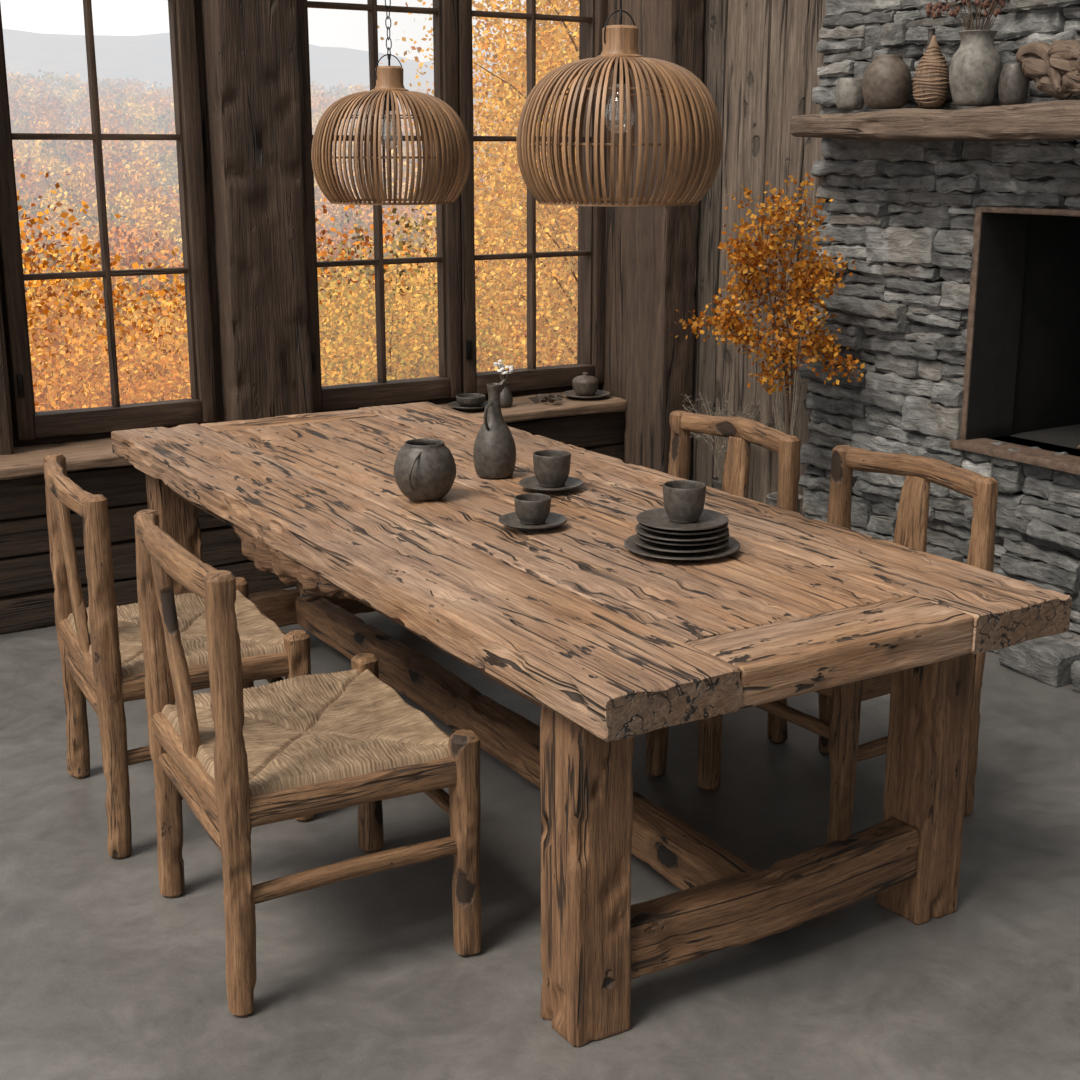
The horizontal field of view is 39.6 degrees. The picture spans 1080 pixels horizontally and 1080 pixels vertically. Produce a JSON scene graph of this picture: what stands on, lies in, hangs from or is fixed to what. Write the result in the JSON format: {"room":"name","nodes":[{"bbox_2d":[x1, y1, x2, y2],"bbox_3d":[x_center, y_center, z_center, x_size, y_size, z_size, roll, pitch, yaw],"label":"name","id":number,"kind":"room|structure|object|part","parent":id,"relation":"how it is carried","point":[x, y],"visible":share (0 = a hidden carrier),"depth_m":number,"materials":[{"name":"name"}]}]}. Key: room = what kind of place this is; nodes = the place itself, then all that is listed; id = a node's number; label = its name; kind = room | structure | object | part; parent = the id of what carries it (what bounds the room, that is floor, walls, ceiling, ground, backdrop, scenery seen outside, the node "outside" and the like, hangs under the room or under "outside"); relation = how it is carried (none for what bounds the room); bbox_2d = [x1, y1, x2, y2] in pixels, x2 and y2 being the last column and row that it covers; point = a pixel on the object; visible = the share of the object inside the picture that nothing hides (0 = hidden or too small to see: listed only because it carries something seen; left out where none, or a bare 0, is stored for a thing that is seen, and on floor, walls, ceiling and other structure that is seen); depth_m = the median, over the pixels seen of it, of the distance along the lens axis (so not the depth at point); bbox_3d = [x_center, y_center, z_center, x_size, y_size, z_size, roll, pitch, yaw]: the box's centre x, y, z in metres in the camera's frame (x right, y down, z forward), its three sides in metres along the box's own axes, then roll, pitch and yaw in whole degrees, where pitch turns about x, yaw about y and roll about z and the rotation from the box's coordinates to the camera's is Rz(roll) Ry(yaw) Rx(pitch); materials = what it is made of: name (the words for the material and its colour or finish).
{"room":"dining room","nodes":[
{"label":"dining room","id":0,"kind":"room"},
{"bbox_2d":[0,0,601,446],"bbox_3d":[-2.737,-1.142,4.672,7.600,3.102,0.192,-9,17,-32],"label":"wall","id":1,"kind":"structure","parent":0,"point":[197,6],"depth_m":5.63,"materials":[{"name":"brown wood"}]},
{"bbox_2d":[0,299,13,454],"bbox_3d":[-1.968,-1.488,4.890,0.266,2.540,0.151,-9,17,-32],"label":"trim","id":2,"kind":"structure","parent":1,"relation":"attached to","point":[6,436],"depth_m":5.16,"materials":[{"name":"brown wood"}]},
{"bbox_2d":[0,0,216,440],"bbox_3d":[-1.552,-1.413,5.264,0.742,2.079,0.107,-9,17,-32],"label":"window","id":3,"kind":"structure","parent":1,"relation":"in","point":[29,424],"depth_m":5.37,"materials":[{"name":"black wood"}]},
{"bbox_2d":[200,0,312,421],"bbox_3d":[-1.043,-1.635,5.454,0.324,2.540,0.174,-9,17,-32],"label":"wooden post","id":4,"kind":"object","parent":1,"relation":"attached to","point":[252,73],"depth_m":5.48,"materials":[{"name":"brown wood"}]},
{"bbox_2d":[0,411,625,633],"bbox_3d":[-2.708,0.164,4.736,7.360,0.545,0.277,-9,17,-32],"label":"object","id":5,"kind":"structure","parent":1,"relation":"attached to","point":[27,589],"depth_m":5.29,"materials":[{"name":"brown wood"}]},
{"bbox_2d":[0,392,626,479],"bbox_3d":[-2.753,-0.115,4.584,7.200,0.056,0.358,-9,17,-32],"label":"window ledge","id":6,"kind":"object","parent":1,"relation":"attached to","point":[26,461],"visible":0.33,"depth_m":5.36,"materials":[{"name":"brown wood"}]},
{"bbox_2d":[448,401,487,409],"bbox_3d":[-0.284,-0.543,6.083,0.181,0.019,0.181,-9,17,-32],"label":"dish","id":7,"kind":"object","parent":6,"relation":"on","point":[454,404],"visible":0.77,"depth_m":6.05,"materials":[{"name":"grey ceramic"}]},
{"bbox_2d":[456,393,485,406],"bbox_3d":[-0.281,-0.566,6.091,0.121,0.042,0.121,-9,17,-32],"label":"bowl","id":8,"kind":"object","parent":7,"relation":"on","point":[466,399],"visible":1,"depth_m":6.06,"materials":[{"name":"grey ceramic"}]},
{"bbox_2d":[494,360,513,406],"bbox_3d":[-0.142,-0.640,6.122,0.082,0.192,0.074,9,17,30],"label":"flower vase","id":9,"kind":"object","parent":6,"relation":"on","point":[506,399],"visible":0.73,"depth_m":6.11,"materials":[{"name":"grey ceramic"}]},
{"bbox_2d":[529,393,564,402],"bbox_3d":[0.036,-0.594,6.247,0.138,0.037,0.129,5,15,19],"label":"dried leaves","id":10,"kind":"object","parent":6,"relation":"on","point":[552,397],"visible":1,"depth_m":6.22,"materials":[{"name":"plant"}]},
{"bbox_2d":[563,390,609,398],"bbox_3d":[0.198,-0.614,6.360,0.201,0.019,0.201,-9,17,-32],"label":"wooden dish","id":11,"kind":"object","parent":6,"relation":"on","point":[599,393],"visible":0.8,"depth_m":6.35,"materials":[{"name":"grey"}]},
{"bbox_2d":[572,372,598,395],"bbox_3d":[0.192,-0.662,6.356,0.113,0.096,0.113,-9,17,-32],"label":"lidded bowl","id":12,"kind":"object","parent":11,"relation":"on","point":[583,385],"visible":1,"depth_m":6.32,"materials":[{"name":"grey ceramic"}]},
{"bbox_2d":[297,0,461,411],"bbox_3d":[-0.634,-1.561,5.835,0.704,2.078,0.107,-9,17,-32],"label":"window","id":13,"kind":"structure","parent":1,"relation":"in","point":[448,383],"depth_m":5.93,"materials":[{"name":"black wood"}]},
{"bbox_2d":[457,0,607,393],"bbox_3d":[-0.032,-1.659,6.211,0.729,2.078,0.107,-9,17,-32],"label":"window","id":14,"kind":"structure","parent":1,"relation":"in","point":[594,252],"depth_m":6.28,"materials":[{"name":"black wood"}]},
{"bbox_2d":[0,586,1079,1079],"bbox_3d":[-0.418,1.269,1.956,8.000,0.200,8.100,-9,17,-32],"label":"floor","id":15,"kind":"structure","parent":0,"point":[104,975],"depth_m":3.19,"materials":[{"name":"concrete"}]},
{"bbox_2d":[43,453,315,858],"bbox_3d":[-0.920,0.237,3.770,0.537,0.885,0.587,-7,16,-26],"label":"dining chair","id":16,"kind":"object","parent":15,"relation":"on","point":[100,644],"visible":0.7,"depth_m":3.59,"materials":[{"name":"brown wood"}]},
{"bbox_3d":[-1.229,0.207,3.904,0.063,0.876,0.060,-7,16,-26],"label":"post","id":17,"kind":"part","parent":16,"relation":"part of","materials":[{"name":"brown wood"}]},
{"bbox_3d":[-1.127,-0.133,3.566,0.072,0.067,0.539,-7,16,-26],"label":"rail","id":18,"kind":"part","parent":16,"relation":"part of","materials":[{"name":"brown wood"}]},
{"bbox_3d":[-0.993,0.325,3.451,0.062,0.876,0.061,-7,16,-26],"label":"post","id":19,"kind":"part","parent":16,"relation":"part of","materials":[{"name":"brown wood"}]},
{"bbox_3d":[-0.910,0.232,3.774,0.465,0.049,0.533,-7,16,-26],"label":"seat","id":20,"kind":"part","parent":16,"relation":"part of","materials":[{"name":"beige wicker"}]},
{"bbox_3d":[-0.826,0.343,4.151,0.060,0.488,0.061,-7,16,-26],"label":"post","id":21,"kind":"part","parent":16,"relation":"part of","materials":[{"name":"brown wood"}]},
{"bbox_3d":[-0.591,0.461,3.696,0.063,0.488,0.062,-7,16,-26],"label":"post","id":22,"kind":"part","parent":16,"relation":"part of","materials":[{"name":"brown wood"}]},
{"bbox_2d":[134,509,481,1016],"bbox_3d":[-0.500,0.396,3.135,0.560,0.898,0.604,-8,16,-27],"label":"dining chair","id":23,"kind":"object","parent":15,"relation":"on","point":[241,759],"visible":1,"depth_m":2.99,"materials":[{"name":"brown wood"}]},
{"bbox_3d":[-0.825,0.368,3.266,0.063,0.886,0.062,-8,16,-27],"label":"post","id":24,"kind":"part","parent":23,"relation":"part of","materials":[{"name":"brown wood"}]},
{"bbox_3d":[-0.715,0.024,2.922,0.073,0.071,0.554,-8,16,-27],"label":"rail","id":25,"kind":"part","parent":23,"relation":"part of","materials":[{"name":"brown wood"}]},
{"bbox_3d":[-0.574,0.488,2.804,0.061,0.886,0.059,-8,16,-27],"label":"post","id":26,"kind":"part","parent":23,"relation":"part of","materials":[{"name":"brown wood"}]},
{"bbox_3d":[-0.490,0.396,3.141,0.490,0.049,0.548,-8,16,-27],"label":"seat","id":27,"kind":"part","parent":23,"relation":"part of","materials":[{"name":"beige wicker"}]},
{"bbox_3d":[-0.405,0.504,3.531,0.059,0.488,0.062,-8,16,-27],"label":"post","id":28,"kind":"part","parent":23,"relation":"part of","materials":[{"name":"brown wood"}]},
{"bbox_3d":[-0.153,0.624,3.067,0.061,0.488,0.061,-8,16,-27],"label":"post","id":29,"kind":"part","parent":23,"relation":"part of","materials":[{"name":"brown wood"}]},
{"bbox_2d":[111,401,1071,1046],"bbox_3d":[-0.149,0.249,3.964,1.136,0.764,2.805,-9,17,-30],"label":"dining table","id":30,"kind":"object","parent":15,"relation":"on","point":[614,644],"visible":0.82,"depth_m":3.12,"materials":[{"name":"brown wood"}]},
{"bbox_2d":[394,438,456,500],"bbox_3d":[-0.292,-0.178,3.814,0.160,0.145,0.159,-9,17,-32],"label":"round pot","id":31,"kind":"object","parent":30,"relation":"on","point":[424,468],"visible":1,"depth_m":3.76,"materials":[{"name":"grey ceramic"}]},
{"bbox_2d":[473,379,515,478],"bbox_3d":[-0.123,-0.302,4.053,0.117,0.265,0.117,-9,17,-32],"label":"bottle vase","id":32,"kind":"object","parent":30,"relation":"on","point":[494,450],"visible":1,"depth_m":4.02,"materials":[{"name":"grey ceramic"}]},
{"bbox_2d":[499,512,566,530],"bbox_3d":[-0.017,-0.041,3.534,0.161,0.019,0.161,-9,17,-32],"label":"saucer","id":33,"kind":"object","parent":30,"relation":"on","point":[510,519],"visible":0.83,"depth_m":3.52,"materials":[{"name":"grey ceramic"}]},
{"bbox_2d":[514,493,550,524],"bbox_3d":[-0.017,-0.071,3.533,0.087,0.060,0.087,-9,17,-32],"label":"tea cup","id":34,"kind":"object","parent":33,"relation":"on","point":[530,508],"visible":1,"depth_m":3.50,"materials":[{"name":"grey ceramic"}]},
{"bbox_3d":[-0.196,0.237,3.938,1.034,0.646,2.474,-9,17,-30],"label":"frame","id":35,"kind":"part","parent":30,"relation":"part of","materials":[{"name":"brown wood"}]},
{"bbox_2d":[519,476,583,492],"bbox_3d":[0.030,-0.143,3.926,0.169,0.019,0.169,-9,17,-32],"label":"saucer","id":36,"kind":"object","parent":30,"relation":"on","point":[532,483],"visible":0.77,"depth_m":3.92,"materials":[{"name":"grey ceramic"}]},
{"bbox_2d":[533,450,570,486],"bbox_3d":[0.031,-0.185,3.922,0.099,0.085,0.099,-9,17,-32],"label":"tea cup","id":37,"kind":"object","parent":36,"relation":"on","point":[551,467],"visible":1,"depth_m":3.89,"materials":[{"name":"grey ceramic"}]},
{"bbox_2d":[624,508,739,559],"bbox_3d":[0.315,-0.014,3.320,0.256,0.074,0.257,-8,17,-28],"label":"plate stack","id":38,"kind":"object","parent":30,"relation":"on","point":[657,536],"visible":0.95,"depth_m":3.27,"materials":[{"name":"black ceramic"}]},
{"bbox_2d":[663,480,705,522],"bbox_3d":[0.318,-0.083,3.310,0.095,0.080,0.095,-9,17,-32],"label":"tea cup","id":39,"kind":"object","parent":38,"relation":"on","point":[684,500],"visible":1,"depth_m":3.28,"materials":[{"name":"grey ceramic"}]},
{"bbox_2d":[646,410,799,776],"bbox_3d":[0.373,0.117,4.228,0.514,0.888,0.545,-9,17,-32],"label":"dining chair","id":40,"kind":"object","parent":15,"relation":"on","point":[741,432],"visible":0.12,"depth_m":4.22,"materials":[{"name":"brown wood"}]},
{"bbox_3d":[0.314,0.391,3.964,0.063,0.488,0.061,-9,17,-32],"label":"post","id":41,"kind":"part","parent":40,"relation":"part of","materials":[{"name":"brown wood"}]},
{"bbox_3d":[0.411,0.045,4.529,0.064,0.876,0.061,-9,17,-32],"label":"post","id":42,"kind":"part","parent":40,"relation":"part of","materials":[{"name":"brown wood"}]},
{"bbox_3d":[0.557,-0.309,4.239,0.075,0.070,0.495,-9,17,-32],"label":"rail","id":43,"kind":"part","parent":40,"relation":"part of","materials":[{"name":"brown wood"}]},
{"bbox_3d":[0.671,0.146,4.139,0.062,0.876,0.062,-9,17,-32],"label":"post","id":44,"kind":"part","parent":40,"relation":"part of","materials":[{"name":"brown wood"}]},
{"bbox_2d":[681,392,774,490],"bbox_3d":[0.678,-0.216,5.869,0.346,0.717,0.440,-9,17,-32],"label":"plant","id":45,"kind":"object","parent":15,"relation":"on","point":[717,481],"visible":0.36,"depth_m":5.85,"materials":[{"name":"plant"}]},
{"bbox_2d":[671,173,864,514],"bbox_3d":[0.803,-0.488,5.251,0.610,1.551,0.448,-6,16,-23],"label":"tree","id":46,"kind":"object","parent":15,"relation":"on","point":[806,280],"visible":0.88,"depth_m":5.16,"materials":[{"name":"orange plant"}]},
{"bbox_2d":[697,445,997,843],"bbox_3d":[0.761,0.244,3.759,0.513,0.878,0.539,-10,17,-33],"label":"dining chair","id":47,"kind":"object","parent":15,"relation":"on","point":[837,727],"visible":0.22,"depth_m":3.67,"materials":[{"name":"brown wood"}]},
{"bbox_3d":[0.443,0.414,3.878,0.064,0.488,0.062,-10,17,-33],"label":"post","id":48,"kind":"part","parent":47,"relation":"part of","materials":[{"name":"brown wood"}]},
{"bbox_3d":[0.797,0.172,4.059,0.063,0.866,0.061,-10,17,-33],"label":"post","id":49,"kind":"part","parent":47,"relation":"part of","materials":[{"name":"brown wood"}]},
{"bbox_3d":[0.708,0.513,3.495,0.063,0.488,0.062,-10,17,-33],"label":"post","id":50,"kind":"part","parent":47,"relation":"part of","materials":[{"name":"brown wood"}]},
{"bbox_3d":[0.944,-0.177,3.774,0.073,0.071,0.490,-10,17,-33],"label":"rail","id":51,"kind":"part","parent":47,"relation":"part of","materials":[{"name":"brown wood"}]},
{"bbox_3d":[1.060,0.272,3.676,0.063,0.866,0.060,-10,17,-33],"label":"post","id":52,"kind":"part","parent":47,"relation":"part of","materials":[{"name":"brown wood"}]},
{"bbox_2d":[690,0,832,516],"bbox_3d":[0.707,-1.476,5.959,0.096,3.100,1.305,-9,17,-32],"label":"wall","id":53,"kind":"structure","parent":0,"point":[761,59],"depth_m":5.75,"materials":[{"name":"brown wood"}]},
{"bbox_2d":[602,0,630,398],"bbox_3d":[0.352,-1.849,6.277,0.080,2.540,0.226,-9,17,-32],"label":"trim","id":54,"kind":"structure","parent":53,"relation":"attached to","point":[617,238],"depth_m":6.44,"materials":[{"name":"brown wood"}]},
{"bbox_2d":[624,0,703,479],"bbox_3d":[0.498,-1.498,6.041,0.184,3.100,0.281,-9,17,-32],"label":"wooden post","id":55,"kind":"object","parent":53,"relation":"attached to","point":[662,244],"depth_m":6.08,"materials":[{"name":"brown wood"}]},
{"bbox_2d":[798,0,1079,692],"bbox_3d":[1.941,-0.949,3.973,0.234,3.105,3.549,-9,17,-32],"label":"stone wall","id":56,"kind":"structure","parent":0,"point":[907,324],"depth_m":5.04,"materials":[{"name":"stone"}]},
{"bbox_2d":[790,100,1079,141],"bbox_3d":[1.611,-1.204,4.314,0.291,0.118,2.392,-9,17,-32],"label":"mantel shelf","id":57,"kind":"object","parent":56,"relation":"attached to","point":[1058,119],"visible":1,"depth_m":4.62,"materials":[{"name":"brown wood"}]},
{"bbox_2d":[835,78,864,109],"bbox_3d":[1.054,-1.511,5.087,0.104,0.103,0.104,-9,17,-32],"label":"jar","id":58,"kind":"object","parent":57,"relation":"on","point":[848,92],"visible":0.92,"depth_m":5.05,"materials":[{"name":"grey ceramic"}]},
{"bbox_2d":[862,55,911,108],"bbox_3d":[1.137,-1.501,4.918,0.158,0.168,0.158,-9,17,-32],"label":"pot","id":59,"kind":"object","parent":57,"relation":"on","point":[887,80],"visible":1,"depth_m":4.86,"materials":[{"name":"grey ceramic"}]},
{"bbox_2d":[918,28,934,108],"bbox_3d":[1.261,-1.528,4.864,0.056,0.251,0.056,-9,17,-32],"label":"vase","id":60,"kind":"object","parent":57,"relation":"on","point":[931,31],"visible":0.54,"depth_m":4.83,"materials":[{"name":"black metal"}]},
{"bbox_2d":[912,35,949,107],"bbox_3d":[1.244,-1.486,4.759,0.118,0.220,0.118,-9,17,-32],"label":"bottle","id":61,"kind":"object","parent":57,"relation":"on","point":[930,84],"visible":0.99,"depth_m":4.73,"materials":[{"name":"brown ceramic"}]},
{"bbox_2d":[925,0,1005,105],"bbox_3d":[1.312,-1.554,4.597,0.200,0.430,0.332,-9,17,-32],"label":"vase","id":62,"kind":"object","parent":57,"relation":"on","point":[975,68],"visible":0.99,"depth_m":4.57,"materials":[{"name":"grey ceramic"}]},
{"bbox_2d":[998,62,1029,104],"bbox_3d":[1.436,-1.381,4.545,0.090,0.123,0.090,-9,17,-32],"label":"jar","id":63,"kind":"object","parent":57,"relation":"on","point":[1013,86],"visible":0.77,"depth_m":4.51,"materials":[{"name":"grey ceramic"}]},
{"bbox_2d":[1016,39,1079,99],"bbox_3d":[1.584,-1.345,4.249,0.100,0.181,0.596,-9,17,-32],"label":"bundle","id":64,"kind":"object","parent":57,"relation":"on","point":[1054,68],"visible":1,"depth_m":4.35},
{"bbox_2d":[949,206,1079,474],"bbox_3d":[1.940,-0.633,4.701,0.761,0.900,1.022,-9,17,-32],"label":"fireplace","id":65,"kind":"object","parent":56,"relation":"attached to","point":[1021,381],"visible":0.96,"depth_m":5.00,"materials":[{"name":"black stone"}]},
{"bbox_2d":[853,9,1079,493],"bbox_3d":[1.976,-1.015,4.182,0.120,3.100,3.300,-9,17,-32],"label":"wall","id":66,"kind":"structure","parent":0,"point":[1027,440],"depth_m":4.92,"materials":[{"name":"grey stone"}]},
{"bbox_3d":[0.295,-2.298,2.559,0.210,0.211,6.020,-9,17,-32],"label":"ceiling beam","id":67,"kind":"structure","parent":0,"visible":0},
{"bbox_2d":[311,0,470,204],"bbox_3d":[-0.398,-1.708,3.843,0.425,1.649,0.425,2,15,6],"label":"pendant lamp","id":68,"kind":"object","parent":67,"relation":"hanging from","point":[389,86],"visible":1,"depth_m":3.90,"materials":[{"name":"brown wood"}]},
{"bbox_3d":[-0.398,-1.096,4.002,0.063,0.104,0.063,-9,17,-32],"label":"bulb","id":69,"kind":"part","parent":68,"relation":"part of","materials":[{"name":"clear glass"}]},
{"bbox_2d":[516,0,721,206],"bbox_3d":[0.164,-1.482,2.935,0.425,1.608,0.425,-1,15,-5],"label":"pendant lamp","id":70,"kind":"object","parent":67,"relation":"hanging from","point":[620,52],"visible":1,"depth_m":2.98,"materials":[{"name":"brown wood"}]},
{"bbox_3d":[0.164,-0.890,3.089,0.063,0.104,0.063,-9,17,-32],"label":"bulb","id":71,"kind":"part","parent":70,"relation":"part of","materials":[{"name":"clear glass"}]},
{"label":"outside","id":72,"kind":"structure","parent":0,"visible":0},
{"bbox_2d":[3,29,564,390],"bbox_3d":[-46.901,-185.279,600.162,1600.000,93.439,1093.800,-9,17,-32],"label":"terrain","id":73,"kind":"structure","parent":72,"point":[144,58],"depth_m":716.36,"materials":[{"name":"white"}]},
{"bbox_2d":[23,262,187,411],"bbox_3d":[-10.420,-1.213,33.198,8.453,9.720,8.807,5,15,18],"label":"autumn tree","id":74,"kind":"object","parent":73,"relation":"on","point":[54,348],"visible":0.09,"depth_m":32.54,"materials":[{"name":"orange plant"}]},
{"bbox_2d":[30,261,190,409],"bbox_3d":[-9.274,-2.823,37.435,8.775,8.904,8.415,-2,15,-7],"label":"autumn tree","id":75,"kind":"object","parent":73,"relation":"on","point":[138,312],"visible":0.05,"depth_m":36.14,"materials":[{"name":"orange plant"}]},
{"bbox_2d":[43,286,376,409],"bbox_3d":[-6.111,-1.032,27.516,7.425,7.514,6.953,-5,16,-20],"label":"autumn tree","id":76,"kind":"object","parent":73,"relation":"on","point":[130,394],"visible":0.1,"depth_m":26.78,"materials":[{"name":"orange plant"}]},
{"bbox_2d":[6,68,577,407],"bbox_3d":[-0.905,-76.254,285.203,386.626,40.410,449.058,-9,17,-32],"label":"forest","id":77,"kind":"object","parent":73,"relation":"on","point":[143,232],"visible":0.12,"depth_m":159.02,"materials":[{"name":"orange plant"}]},
{"bbox_2d":[318,223,536,384],"bbox_3d":[-2.920,-2.612,30.350,6.848,7.529,8.241,-4,15,-16],"label":"autumn tree","id":78,"kind":"object","parent":73,"relation":"on","point":[403,224],"visible":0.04,"depth_m":28.93,"materials":[{"name":"orange plant"}]},
{"bbox_2d":[316,205,564,385],"bbox_3d":[-2.296,-1.937,24.807,6.499,7.096,6.634,-3,15,-11],"label":"autumn tree","id":79,"kind":"object","parent":73,"relation":"on","point":[362,359],"visible":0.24,"depth_m":23.99,"materials":[{"name":"orange plant"}]},
{"bbox_2d":[345,0,579,370],"bbox_3d":[0.587,-3.633,16.873,5.687,9.193,5.908,0,15,-2],"label":"autumn tree","id":80,"kind":"object","parent":73,"relation":"on","point":[480,226],"visible":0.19,"depth_m":16.70,"materials":[{"name":"orange plant"}]},
{"bbox_2d":[380,0,579,361],"bbox_3d":[1.245,-5.876,20.947,7.239,13.497,7.707,-7,16,-26],"label":"autumn tree","id":81,"kind":"object","parent":73,"relation":"on","point":[557,23],"visible":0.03,"depth_m":20.12,"materials":[{"name":"orange plant"}]},
{"bbox_2d":[392,5,577,371],"bbox_3d":[0.728,-4.969,28.711,8.072,11.158,8.057,11,18,37],"label":"autumn tree","id":82,"kind":"object","parent":73,"relation":"on","point":[522,325],"visible":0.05,"depth_m":28.03,"materials":[{"name":"orange plant"}]},
{"bbox_2d":[401,0,579,363],"bbox_3d":[0.796,-5.124,25.500,7.152,11.728,6.706,14,20,42],"label":"autumn tree","id":83,"kind":"object","parent":73,"relation":"on","point":[578,6],"visible":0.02,"depth_m":25.27,"materials":[{"name":"orange plant"}]}
]}

